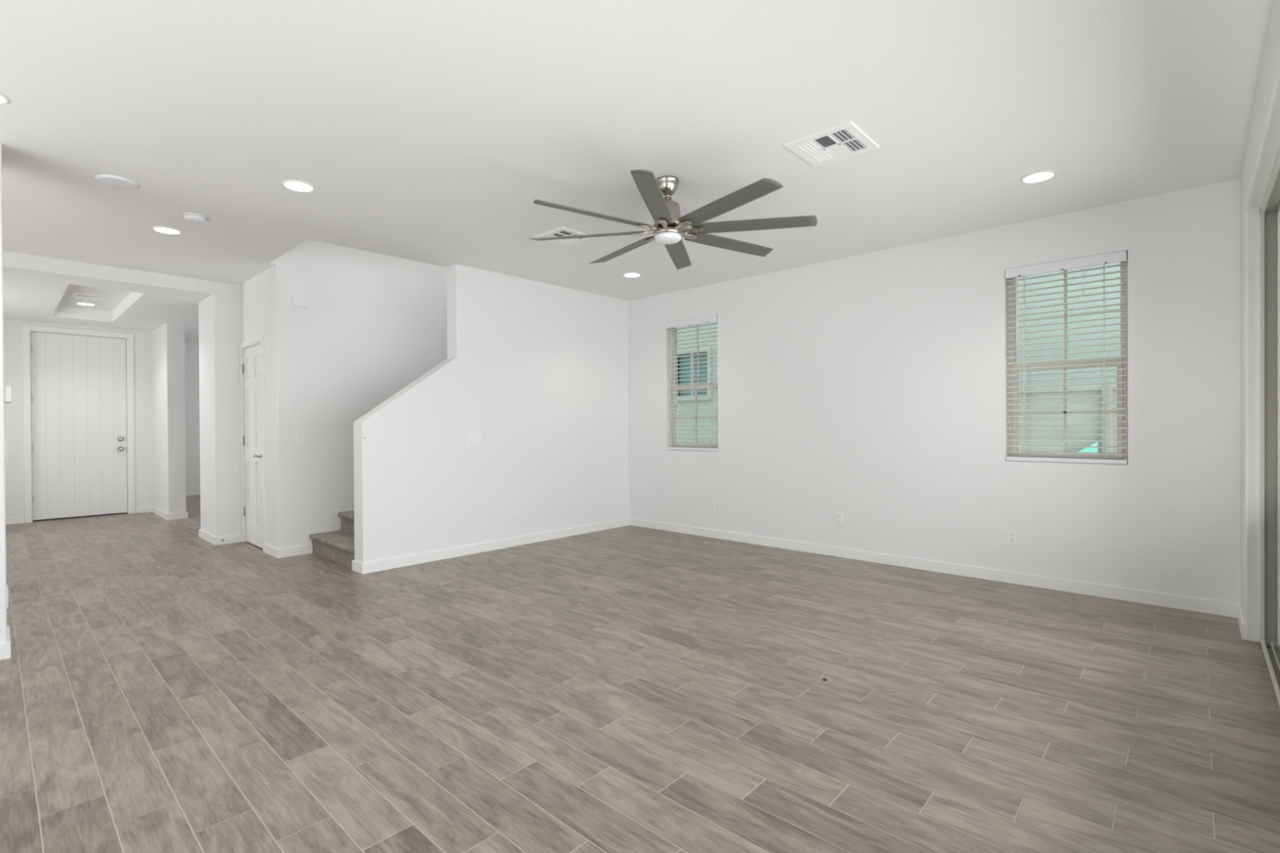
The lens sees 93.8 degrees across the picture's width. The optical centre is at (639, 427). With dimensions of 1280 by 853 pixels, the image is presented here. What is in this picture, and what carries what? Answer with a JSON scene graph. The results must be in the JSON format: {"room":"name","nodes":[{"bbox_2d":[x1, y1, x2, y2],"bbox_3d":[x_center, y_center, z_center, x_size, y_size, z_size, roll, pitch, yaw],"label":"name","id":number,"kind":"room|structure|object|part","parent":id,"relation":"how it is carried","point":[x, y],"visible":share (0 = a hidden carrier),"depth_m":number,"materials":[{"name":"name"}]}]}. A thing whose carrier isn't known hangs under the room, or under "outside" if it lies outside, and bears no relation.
{"room":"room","nodes":[
{"label":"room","id":0,"kind":"room"},
{"bbox_2d":[0,143,7,643],"bbox_3d":[-3.534,-0.138,3.219,0.360,2.770,0.156,0,0,43],"label":"wall","id":1,"kind":"structure","parent":0,"point":[3,637],"depth_m":3.15,"materials":[{"name":"white paint"}]},
{"bbox_2d":[0,626,10,659],"bbox_3d":[-3.523,1.175,3.230,0.386,0.083,0.169,0,0,43],"label":"baseboard","id":2,"kind":"structure","parent":1,"relation":"attached to","point":[5,648],"depth_m":3.15,"materials":[{"name":"white paint"}]},
{"bbox_2d":[4,438,7,459],"bbox_3d":[-3.527,0.116,3.329,0.072,0.117,0.014,0,0,43],"label":"light switch","id":3,"kind":"object","parent":1,"relation":"attached to","point":[6,443],"visible":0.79,"depth_m":3.31,"materials":[{"name":"white plastic"}]},
{"bbox_3d":[-3.530,0.116,3.326,0.072,0.117,0.007,0,0,43],"label":"plate","id":4,"kind":"part","parent":3,"relation":"part of","materials":[{"name":"white plastic"}]},
{"bbox_2d":[6,585,8,608],"bbox_3d":[-3.429,0.916,3.243,0.070,0.115,0.009,0,0,43],"label":"wall outlet","id":5,"kind":"object","parent":1,"relation":"attached to","point":[7,599],"visible":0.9,"depth_m":3.22,"materials":[{"name":"white plastic"}]},
{"bbox_3d":[-3.430,0.916,3.242,0.070,0.115,0.007,0,0,43],"label":"plate","id":6,"kind":"part","parent":5,"relation":"part of","materials":[{"name":"white plastic"}]},
{"bbox_2d":[3,319,152,517],"bbox_3d":[-8.087,-0.071,7.553,0.170,2.582,3.380,0,0,43],"label":"wall","id":7,"kind":"structure","parent":0,"point":[12,329],"depth_m":7.65,"materials":[{"name":"white paint"}]},
{"bbox_2d":[4,386,12,403],"bbox_3d":[-3.457,-0.181,3.272,0.120,0.090,0.030,0,0,43],"label":"thermostat","id":8,"kind":"object","parent":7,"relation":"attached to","point":[7,389],"visible":0.91,"depth_m":3.23,"materials":[{"name":"white plastic"}]},
{"bbox_2d":[22,324,134,523],"bbox_3d":[-7.556,-0.052,8.090,0.158,2.532,1.086,0,0,43],"label":"door","id":9,"kind":"structure","parent":7,"relation":"in","point":[79,437],"depth_m":8.05,"materials":[{"name":"white paint"}]},
{"bbox_3d":[-7.247,0.297,8.356,0.068,0.062,0.062,0,0,43],"label":"knob","id":10,"kind":"part","parent":9,"relation":"part of","materials":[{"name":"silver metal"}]},
{"bbox_2d":[5,506,151,524],"bbox_3d":[-8.029,1.178,7.481,0.014,0.083,3.035,0,0,43],"label":"baseboard","id":11,"kind":"structure","parent":7,"relation":"attached to","point":[15,520],"depth_m":7.63,"materials":[{"name":"white paint"}]},
{"bbox_2d":[3,266,213,332],"bbox_3d":[-6.784,-1.507,6.333,3.740,0.288,3.385,0,0,43],"label":"ceiling","id":12,"kind":"structure","parent":0,"point":[28,295],"depth_m":6.75,"materials":[{"name":"white paint"}]},
{"bbox_2d":[75,302,96,306],"bbox_3d":[-6.781,-1.510,7.322,0.188,0.006,0.188,0,0,43],"label":"recessed light","id":13,"kind":"object","parent":12,"relation":"in","point":[77,303],"visible":1,"depth_m":7.30,"materials":[{"name":"white plastic"}]},
{"bbox_2d":[70,292,105,300],"bbox_3d":[-6.368,-1.509,6.899,0.280,0.010,0.280,0,0,43],"label":"ceiling vent","id":14,"kind":"object","parent":12,"relation":"in","point":[73,295],"visible":1,"depth_m":6.88,"materials":[{"name":"white metal"}]},
{"bbox_2d":[2,251,214,293],"bbox_3d":[-5.468,-1.433,4.987,0.020,0.138,3.200,0,0,43],"label":"wall","id":15,"kind":"structure","parent":0,"point":[11,260],"depth_m":5.52,"materials":[{"name":"white paint"}]},
{"bbox_2d":[151,322,186,513],"bbox_3d":[-6.535,-0.084,8.285,1.130,2.642,0.195,0,0,43],"label":"wall","id":16,"kind":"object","parent":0,"point":[167,340],"visible":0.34,"depth_m":7.93,"materials":[{"name":"white paint"}]},
{"bbox_2d":[157,435,159,443],"bbox_3d":[-6.622,0.158,8.228,0.118,0.117,0.014,0,0,43],"label":"light switch","id":17,"kind":"object","parent":16,"relation":"attached to","point":[158,436],"visible":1,"depth_m":8.20,"materials":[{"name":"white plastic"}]},
{"bbox_2d":[151,506,187,519],"bbox_3d":[-6.514,1.166,8.279,1.119,0.083,0.221,0,0,43],"label":"baseboard","id":18,"kind":"object","parent":16,"relation":"attached to","point":[162,513],"visible":1,"depth_m":7.94,"materials":[{"name":"white paint"}]},
{"bbox_2d":[184,342,199,491],"bbox_3d":[-5.442,-0.161,9.685,5.250,2.710,3.645,0,0,43],"label":"wall","id":19,"kind":"structure","parent":0,"point":[191,350],"depth_m":10.62,"materials":[{"name":"white paint"}]},
{"bbox_2d":[186,490,199,496],"bbox_3d":[-7.202,1.154,11.416,0.014,0.083,3.470,0,0,43],"label":"baseboard","id":20,"kind":"structure","parent":19,"relation":"attached to","point":[189,492],"depth_m":10.62,"materials":[{"name":"white paint"}]},
{"bbox_2d":[198,281,240,537],"bbox_3d":[-4.499,-0.150,6.516,0.680,2.770,0.360,0,0,43],"label":"wall","id":21,"kind":"structure","parent":0,"point":[220,313],"depth_m":6.26,"materials":[{"name":"white paint"}]},
{"bbox_2d":[201,510,204,520],"bbox_3d":[-4.769,0.957,6.527,0.070,0.115,0.009,0,0,43],"label":"wall outlet","id":22,"kind":"object","parent":21,"relation":"attached to","point":[202,511],"visible":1,"depth_m":6.51,"materials":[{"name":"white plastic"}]},
{"bbox_2d":[198,528,241,545],"bbox_3d":[-4.497,1.164,6.518,0.706,0.083,0.373,0,0,43],"label":"baseboard","id":23,"kind":"structure","parent":21,"relation":"attached to","point":[215,540],"depth_m":6.25,"materials":[{"name":"white paint"}]},
{"bbox_2d":[240,272,262,342],"bbox_3d":[-3.895,-0.151,6.113,0.775,2.710,0.120,0,0,43],"label":"wall","id":24,"kind":"structure","parent":0,"point":[251,291],"depth_m":6.04,"materials":[{"name":"white paint"}]},
{"bbox_2d":[239,335,266,551],"bbox_3d":[-3.893,0.159,6.080,0.800,2.091,0.170,0,0,43],"label":"door","id":25,"kind":"structure","parent":24,"relation":"in","point":[251,353],"depth_m":6.09,"materials":[{"name":"white paint"}]},
{"bbox_2d":[262,264,447,548],"bbox_3d":[-2.327,-0.153,6.930,0.413,2.730,3.450,0,0,43],"label":"wall","id":26,"kind":"structure","parent":0,"point":[356,343],"depth_m":5.83,"materials":[{"name":"white paint"}]},
{"bbox_2d":[264,543,278,557],"bbox_3d":[-3.485,1.163,5.656,0.377,0.083,0.014,0,0,43],"label":"baseboard","id":27,"kind":"structure","parent":26,"relation":"attached to","point":[268,549],"depth_m":5.65,"materials":[{"name":"white paint"}]},
{"bbox_2d":[276,544,312,558],"bbox_3d":[-3.242,1.162,5.631,0.014,0.083,0.308,0,0,43],"label":"baseboard","id":28,"kind":"structure","parent":26,"relation":"attached to","point":[304,549],"depth_m":5.62,"materials":[{"name":"white paint"}]},
{"bbox_2d":[292,293,306,307],"bbox_3d":[-3.213,-1.197,5.650,0.030,0.110,0.125,0,0,43],"label":"door chime","id":29,"kind":"object","parent":26,"relation":"attached to","point":[299,300],"visible":1,"depth_m":5.64,"materials":[{"name":"white plastic"}]},
{"bbox_2d":[296,431,304,444],"bbox_3d":[-3.213,0.098,5.663,0.014,0.117,0.072,0,0,43],"label":"light switch","id":30,"kind":"object","parent":26,"relation":"attached to","point":[300,435],"visible":1,"depth_m":5.66,"materials":[{"name":"white plastic"}]},
{"bbox_2d":[253,239,629,563],"bbox_3d":[-1.826,-1.418,6.306,1.212,5.280,3.665,0,0,43],"label":"wall","id":31,"kind":"structure","parent":0,"point":[540,370],"depth_m":5.94,"materials":[{"name":"white paint"}]},
{"bbox_2d":[465,432,481,444],"bbox_3d":[-1.577,0.104,5.674,0.014,0.117,0.165,0,0,43],"label":"light switch","id":32,"kind":"object","parent":31,"relation":"attached to","point":[471,438],"visible":1,"depth_m":5.67,"materials":[{"name":"white plastic"}]},
{"bbox_2d":[351,518,630,573],"bbox_3d":[-1.276,1.148,6.141,0.209,0.083,3.170,0,0,43],"label":"baseboard","id":33,"kind":"structure","parent":31,"relation":"attached to","point":[362,568],"depth_m":5.69,"materials":[{"name":"white paint"}]},
{"bbox_2d":[513,502,519,515],"bbox_3d":[-1.248,0.820,6.031,0.009,0.115,0.070,0,0,43],"label":"wall outlet","id":34,"kind":"object","parent":31,"relation":"attached to","point":[516,506],"visible":1,"depth_m":6.03,"materials":[{"name":"white plastic"}]},
{"bbox_2d":[0,0,1273,343],"bbox_3d":[-4.038,-1.580,5.059,13.600,0.160,8.650,0,0,43],"label":"ceiling","id":35,"kind":"structure","parent":0,"point":[428,131],"depth_m":2.95,"materials":[{"name":"white paint"}]},
{"bbox_2d":[0,93,9,104],"bbox_3d":[-2.947,-1.490,2.670,0.188,0.006,0.188,0,0,43],"label":"recessed light","id":36,"kind":"object","parent":35,"relation":"in","point":[4,100],"visible":1,"depth_m":2.72,"materials":[{"name":"white plastic"}]},
{"bbox_2d":[94,174,138,189],"bbox_3d":[-3.179,-1.490,3.639,0.204,0.015,0.204,0,0,43],"label":"ceiling speaker","id":37,"kind":"object","parent":35,"relation":"attached to","point":[114,181],"visible":1,"depth_m":3.62,"materials":[{"name":"white plastic"}]},
{"bbox_2d":[151,226,182,235],"bbox_3d":[-3.594,-1.496,4.548,0.188,0.006,0.188,0,0,43],"label":"recessed light","id":38,"kind":"object","parent":35,"relation":"in","point":[166,230],"visible":1,"depth_m":4.54,"materials":[{"name":"white plastic"}]},
{"bbox_2d":[182,213,206,223],"bbox_3d":[-3.158,-1.481,4.243,0.136,0.038,0.136,0,0,43],"label":"smoke detector","id":39,"kind":"object","parent":35,"relation":"attached to","point":[191,217],"visible":1,"depth_m":4.21,"materials":[{"name":"white plastic"}]},
{"bbox_2d":[280,179,315,192],"bbox_3d":[-2.125,-1.500,3.724,0.188,0.006,0.188,0,0,43],"label":"recessed light","id":40,"kind":"object","parent":35,"relation":"in","point":[294,185],"visible":1,"depth_m":3.72,"materials":[{"name":"white plastic"}]},
{"bbox_2d":[535,226,594,246],"bbox_3d":[-0.595,-1.512,4.750,0.330,0.010,0.330,0,0,43],"label":"ceiling vent","id":41,"kind":"object","parent":35,"relation":"in","point":[560,232],"visible":0.72,"depth_m":4.71,"materials":[{"name":"white metal"}]},
{"bbox_2d":[622,272,641,277],"bbox_3d":[-0.080,-1.523,5.979,0.188,0.006,0.188,0,0,43],"label":"recessed light","id":42,"kind":"object","parent":35,"relation":"in","point":[627,274],"visible":1,"depth_m":5.96,"materials":[{"name":"white plastic"}]},
{"bbox_2d":[528,169,817,269],"bbox_3d":[0.170,-1.326,3.670,1.654,0.379,1.654,0,0,32],"label":"ceiling fan","id":43,"kind":"object","parent":35,"relation":"hanging from","point":[668,227],"visible":1,"depth_m":3.57,"materials":[{"name":"grey wood"}]},
{"bbox_3d":[-0.334,-1.206,3.769,0.740,0.030,0.118,0,0,11],"label":"blade","id":44,"kind":"part","parent":43,"relation":"part of","materials":[{"name":"grey wood"}]},
{"bbox_3d":[-0.255,-1.204,3.383,0.740,0.030,0.118,-1,0,-34],"label":"blade","id":45,"kind":"part","parent":43,"relation":"part of","materials":[{"name":"grey wood"}]},
{"bbox_3d":[-0.117,-1.209,4.097,0.118,0.030,0.739,-1,0,-34],"label":"blade","id":46,"kind":"part","parent":43,"relation":"part of","materials":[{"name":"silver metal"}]},
{"bbox_3d":[0.073,-1.205,3.166,0.118,0.030,0.739,0,0,11],"label":"blade","id":47,"kind":"part","parent":43,"relation":"part of","materials":[{"name":"grey wood"}]},
{"bbox_3d":[0.269,-1.211,4.176,0.118,0.030,0.739,0,0,11],"label":"blade","id":48,"kind":"part","parent":43,"relation":"part of","materials":[{"name":"grey wood"}]},
{"bbox_3d":[0.597,-1.212,3.959,0.740,0.030,0.118,-1,0,-34],"label":"blade","id":49,"kind":"part","parent":43,"relation":"part of","materials":[{"name":"grey wood"}]},
{"bbox_3d":[0.459,-1.207,3.245,0.118,0.030,0.740,-1,0,-34],"label":"blade","id":50,"kind":"part","parent":43,"relation":"part of","materials":[{"name":"grey wood"}]},
{"bbox_3d":[0.676,-1.210,3.573,0.739,0.030,0.118,0,0,11],"label":"blade","id":51,"kind":"part","parent":43,"relation":"part of","materials":[{"name":"grey wood"}]},
{"bbox_2d":[784,120,879,167],"bbox_3d":[1.032,-1.513,3.219,0.362,0.010,0.370,0,0,43],"label":"ceiling vent","id":52,"kind":"object","parent":35,"relation":"in","point":[844,140],"visible":1,"depth_m":3.20,"materials":[{"name":"white metal"}]},
{"bbox_2d":[1020,170,1057,183],"bbox_3d":[2.426,-1.524,3.644,0.188,0.006,0.188,0,0,43],"label":"recessed light","id":53,"kind":"object","parent":35,"relation":"in","point":[1042,175],"visible":1,"depth_m":3.63,"materials":[{"name":"white plastic"}]},
{"bbox_2d":[0,494,1279,852],"bbox_3d":[-4.144,1.270,5.185,13.670,0.120,8.650,0,0,43],"label":"floor","id":54,"kind":"structure","parent":0,"point":[626,689],"depth_m":2.57,"materials":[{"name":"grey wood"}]},
{"bbox_2d":[309,511,354,568],"bbox_3d":[-1.717,0.098,6.542,1.005,2.184,3.189,0,0,43],"label":"staircase","id":55,"kind":"structure","parent":54,"relation":"on","point":[337,546],"depth_m":5.52,"materials":[{"name":"carpet"}]},
{"bbox_2d":[628,178,1239,617],"bbox_3d":[-1.186,-1.462,8.311,13.760,5.520,0.173,0,0,43],"label":"wall","id":56,"kind":"structure","parent":0,"point":[871,388],"depth_m":4.78,"materials":[{"name":"white paint"}]},
{"bbox_2d":[671,320,717,448],"bbox_3d":[0.636,-0.473,6.678,0.713,1.456,0.085,0,0,43],"label":"window","id":57,"kind":"structure","parent":56,"relation":"in","point":[673,417],"depth_m":6.82,"materials":[{"name":"beige plastic"}]},
{"bbox_2d":[666,315,718,451],"bbox_3d":[0.577,-0.473,6.613,0.705,1.450,0.080,0,0,43],"label":"window blind","id":58,"kind":"object","parent":57,"relation":"attached to","point":[712,318],"visible":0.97,"depth_m":6.60,"materials":[{"name":"white plastic"}]},
{"bbox_3d":[0.412,-0.453,6.783,0.009,1.376,0.056,0,0,43],"label":"ladder cord","id":59,"kind":"part","parent":58,"relation":"part of","materials":[{"name":"white fabric"}]},
{"bbox_3d":[0.584,0.237,6.621,0.705,0.031,0.058,0,0,43],"label":"rail","id":60,"kind":"part","parent":58,"relation":"part of","materials":[{"name":"white plastic"}]},
{"bbox_3d":[0.754,-0.453,6.465,0.009,1.376,0.056,0,0,43],"label":"ladder cord","id":61,"kind":"part","parent":58,"relation":"part of","materials":[{"name":"white fabric"}]},
{"bbox_3d":[0.625,-0.130,6.665,0.647,0.700,0.033,0,0,43],"label":"sash","id":62,"kind":"part","parent":57,"relation":"part of","materials":[{"name":"beige plastic"}]},
{"bbox_2d":[675,324,716,384],"bbox_3d":[0.646,-0.806,6.689,0.623,0.701,0.012,0,0,43],"label":"grille","id":63,"kind":"object","parent":57,"relation":"attached to","point":[697,328],"depth_m":6.69,"materials":[{"name":"beige plastic"}]},
{"bbox_2d":[675,389,716,444],"bbox_3d":[0.627,-0.108,6.667,0.623,0.635,0.012,0,0,43],"label":"grille","id":64,"kind":"object","parent":57,"relation":"attached to","point":[695,417],"depth_m":6.67,"materials":[{"name":"beige plastic"}]},
{"bbox_2d":[710,499,715,511],"bbox_3d":[0.779,0.832,6.407,0.070,0.115,0.009,0,0,43],"label":"wall outlet","id":65,"kind":"object","parent":56,"relation":"attached to","point":[713,503],"visible":1,"depth_m":6.40,"materials":[{"name":"white plastic"}]},
{"bbox_2d":[835,512,843,525],"bbox_3d":[1.815,0.831,5.446,0.070,0.115,0.009,0,0,43],"label":"wall outlet","id":66,"kind":"object","parent":56,"relation":"attached to","point":[839,516],"visible":1,"depth_m":5.44,"materials":[{"name":"white plastic"}]},
{"bbox_2d":[1006,529,1017,546],"bbox_3d":[2.810,0.832,4.524,0.070,0.115,0.009,0,0,43],"label":"wall outlet","id":67,"kind":"object","parent":56,"relation":"attached to","point":[1011,535],"visible":1,"depth_m":4.52,"materials":[{"name":"white plastic"}]},
{"bbox_2d":[1007,253,1128,464],"bbox_3d":[3.114,-0.475,4.380,0.724,1.456,0.085,0,0,43],"label":"window","id":68,"kind":"structure","parent":56,"relation":"in","point":[1122,372],"depth_m":4.37,"materials":[{"name":"beige plastic"}]},
{"bbox_2d":[1004,250,1128,464],"bbox_3d":[3.054,-0.474,4.316,0.716,1.450,0.080,0,0,43],"label":"window blind","id":69,"kind":"object","parent":68,"relation":"attached to","point":[1119,256],"visible":1,"depth_m":4.30,"materials":[{"name":"white plastic"}]},
{"bbox_3d":[2.886,-0.454,4.488,0.009,1.376,0.056,0,0,43],"label":"ladder cord","id":70,"kind":"part","parent":69,"relation":"part of","materials":[{"name":"white fabric"}]},
{"bbox_3d":[3.062,0.235,4.324,0.716,0.031,0.058,0,0,43],"label":"rail","id":71,"kind":"part","parent":69,"relation":"part of","materials":[{"name":"white plastic"}]},
{"bbox_3d":[3.234,-0.455,4.165,0.009,1.376,0.056,0,0,43],"label":"ladder cord","id":72,"kind":"part","parent":69,"relation":"part of","materials":[{"name":"white fabric"}]},
{"bbox_3d":[3.103,-0.132,4.368,0.658,0.700,0.033,0,0,43],"label":"sash","id":73,"kind":"part","parent":68,"relation":"part of","materials":[{"name":"beige plastic"}]},
{"bbox_2d":[1017,368,1116,452],"bbox_3d":[3.104,-0.109,4.370,0.634,0.635,0.012,0,0,43],"label":"grille","id":74,"kind":"object","parent":68,"relation":"attached to","point":[1064,412],"depth_m":4.37,"materials":[{"name":"beige plastic"}]},
{"bbox_2d":[1015,270,1120,359],"bbox_3d":[3.124,-0.808,4.391,0.634,0.701,0.012,0,0,43],"label":"grille","id":75,"kind":"object","parent":68,"relation":"attached to","point":[1064,275],"depth_m":4.39,"materials":[{"name":"beige plastic"}]},
{"bbox_2d":[1240,0,1279,648],"bbox_3d":[0.854,-0.148,0.506,0.155,2.770,8.605,0,0,43],"label":"wall","id":76,"kind":"structure","parent":0,"point":[1263,143],"depth_m":3.29,"materials":[{"name":"white paint"}]},
{"bbox_2d":[1237,604,1245,639],"bbox_3d":[3.528,1.136,3.512,0.014,0.083,0.493,0,0,43],"label":"baseboard","id":77,"kind":"structure","parent":76,"relation":"attached to","point":[1240,616],"depth_m":3.42,"materials":[{"name":"white paint"}]},
{"bbox_2d":[1260,144,1279,707],"bbox_3d":[1.608,0.035,1.254,0.128,2.448,5.425,0,0,43],"label":"door","id":78,"kind":"structure","parent":76,"relation":"in","point":[1270,205],"depth_m":3.24,"materials":[{"name":"grey"}]},
{"label":"outside","id":79,"kind":"structure","parent":0,"visible":0},
{"bbox_3d":[4.031,1.354,9.494,25.000,0.180,8.615,0,0,43],"label":"ground","id":80,"kind":"structure","parent":79,"visible":0},
{"bbox_2d":[677,262,1120,444],"bbox_3d":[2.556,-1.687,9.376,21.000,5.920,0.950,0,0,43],"label":"house","id":81,"kind":"structure","parent":80,"relation":"on","point":[1109,353],"depth_m":7.20,"materials":[{"name":"paint"}]},
{"bbox_3d":[0.999,-0.957,10.888,0.700,0.780,0.020,0,0,43],"label":"pane","id":82,"kind":"part","parent":81,"relation":"part of","materials":[{"name":"teal"}]},
{"bbox_2d":[1017,384,1116,453],"bbox_3d":[5.994,0.425,4.736,7.650,1.705,0.250,0,0,43],"label":"fence","id":83,"kind":"object","parent":80,"relation":"on","point":[1095,393],"visible":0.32,"depth_m":6.14,"materials":[{"name":"concrete"}]},
{"bbox_2d":[1078,442,1097,453],"bbox_3d":[4.352,0.352,5.958,0.320,0.416,0.150,0,0,43],"label":"panel","id":84,"kind":"object","parent":83,"relation":"attached to","point":[1085,450],"visible":0.2,"depth_m":5.83,"materials":[{"name":"teal glass"}]},
{"bbox_3d":[4.609,0.439,5.904,0.090,1.680,0.080,0,0,43],"label":"post","id":85,"kind":"part","parent":83,"relation":"part of","materials":[{"name":"grey"}]}
]}

